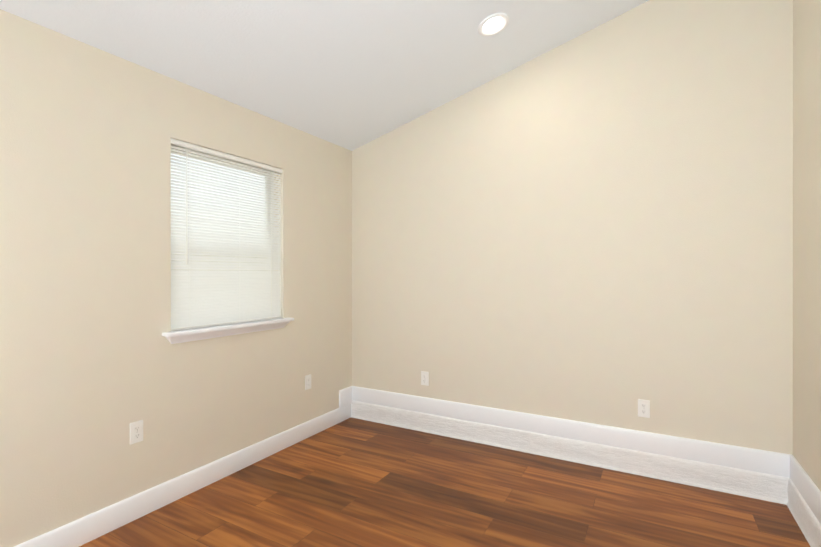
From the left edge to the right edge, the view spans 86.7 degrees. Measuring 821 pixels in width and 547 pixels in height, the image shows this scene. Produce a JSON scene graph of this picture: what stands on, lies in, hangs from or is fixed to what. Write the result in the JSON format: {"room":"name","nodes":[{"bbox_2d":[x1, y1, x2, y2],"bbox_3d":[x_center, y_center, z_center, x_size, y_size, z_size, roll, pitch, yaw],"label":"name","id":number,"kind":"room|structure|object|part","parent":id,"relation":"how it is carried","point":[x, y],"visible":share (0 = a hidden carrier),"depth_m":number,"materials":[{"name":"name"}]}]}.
{"room":"empty bedroom","nodes":[
{"label":"empty bedroom","id":0,"kind":"room"},
{"bbox_2d":[0,9,351,546],"bbox_3d":[-1.557,0.095,2.314,0.120,2.440,4.190,0,0,29],"label":"wall","id":1,"kind":"structure","parent":0,"point":[94,363],"depth_m":2.27,"materials":[{"name":"paint"}]},
{"bbox_2d":[130,420,142,444],"bbox_3d":[-1.470,0.852,2.338,0.008,0.115,0.070,0,0,29],"label":"electrical outlet","id":2,"kind":"object","parent":1,"relation":"attached to","point":[136,431],"visible":1,"depth_m":2.33,"materials":[{"name":"white plastic"}]},
{"bbox_2d":[14,386,351,546],"bbox_3d":[-1.500,1.175,2.273,0.019,0.280,3.934,0,0,29],"label":"baseboard","id":3,"kind":"structure","parent":1,"relation":"attached to","point":[90,527],"depth_m":2.53,"materials":[{"name":"white wood"}]},
{"bbox_2d":[162,138,293,343],"bbox_3d":[-1.202,-0.191,2.905,0.202,1.194,0.978,0,0,29],"label":"window unit","id":4,"kind":"structure","parent":1,"relation":"in","point":[214,298],"depth_m":2.83,"materials":[{"name":"white plastic"}]},
{"bbox_3d":[-1.269,-0.239,2.943,0.023,0.997,0.776,0,0,29],"label":"glass","id":5,"kind":"part","parent":4,"relation":"part of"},
{"bbox_3d":[-1.266,-0.226,2.941,0.055,1.123,0.874,0,0,29],"label":"frame","id":6,"kind":"part","parent":4,"relation":"part of","materials":[{"name":"white plastic"}]},
{"bbox_3d":[-1.182,0.370,2.895,0.157,0.072,0.978,0,0,29],"label":"sill","id":7,"kind":"part","parent":4,"relation":"part of","materials":[{"name":"white wood"}]},
{"bbox_2d":[305,374,310,389],"bbox_3d":[-0.821,0.874,3.498,0.008,0.115,0.070,0,0,29],"label":"electrical outlet","id":8,"kind":"object","parent":1,"relation":"attached to","point":[307,381],"visible":1,"depth_m":3.49,"materials":[{"name":"white plastic"}]},
{"bbox_2d":[0,0,648,150],"bbox_3d":[-0.143,-1.609,1.521,3.360,1.034,4.190,0,0,29],"label":"ceiling","id":9,"kind":"structure","parent":0,"point":[351,75],"depth_m":2.62,"materials":[{"name":"white paint"}]},
{"bbox_2d":[478,13,508,35],"bbox_3d":[0.515,-1.544,2.705,0.194,0.014,0.194,-17,-8,28],"label":"recessed light","id":10,"kind":"object","parent":9,"relation":"in","point":[493,24],"visible":1,"depth_m":2.70,"materials":[{"name":"white"}]},
{"bbox_2d":[79,417,809,546],"bbox_3d":[-0.143,1.365,1.523,3.360,0.100,4.190,0,0,29],"label":"floor","id":11,"kind":"structure","parent":0,"point":[352,482],"depth_m":2.46,"materials":[{"name":"wood"}]},
{"bbox_2d":[352,0,792,454],"bbox_3d":[0.851,-0.341,3.298,3.120,3.309,0.120,0,0,29],"label":"wall","id":12,"kind":"structure","parent":0,"point":[594,226],"depth_m":2.96,"materials":[{"name":"paint"}]},
{"bbox_2d":[421,371,428,385],"bbox_3d":[0.119,0.877,3.635,0.070,0.115,0.008,0,0,29],"label":"electrical outlet","id":13,"kind":"object","parent":12,"relation":"attached to","point":[424,378],"visible":1,"depth_m":3.63,"materials":[{"name":"white plastic"}]},
{"bbox_2d":[351,386,790,504],"bbox_3d":[0.813,1.174,3.232,3.120,0.280,0.034,0,0,29],"label":"baseboard","id":14,"kind":"structure","parent":12,"relation":"attached to","point":[756,485],"depth_m":2.97,"materials":[{"name":"paint"}]},
{"bbox_2d":[638,399,649,417],"bbox_3d":[1.526,0.884,2.847,0.070,0.115,0.008,0,0,29],"label":"electrical outlet","id":15,"kind":"object","parent":12,"relation":"attached to","point":[643,408],"visible":1,"depth_m":2.84,"materials":[{"name":"white plastic"}]},
{"bbox_2d":[793,0,820,490],"bbox_3d":[1.270,-0.349,0.731,0.120,3.329,4.190,0,0,29],"label":"wall","id":16,"kind":"structure","parent":0,"point":[807,234],"depth_m":2.25,"materials":[{"name":"paint"}]},
{"bbox_2d":[787,455,820,546],"bbox_3d":[1.203,1.176,0.769,0.034,0.280,3.950,0,0,29],"label":"baseboard","id":17,"kind":"structure","parent":16,"relation":"attached to","point":[808,523],"depth_m":2.21,"materials":[{"name":"paint"}]}
]}

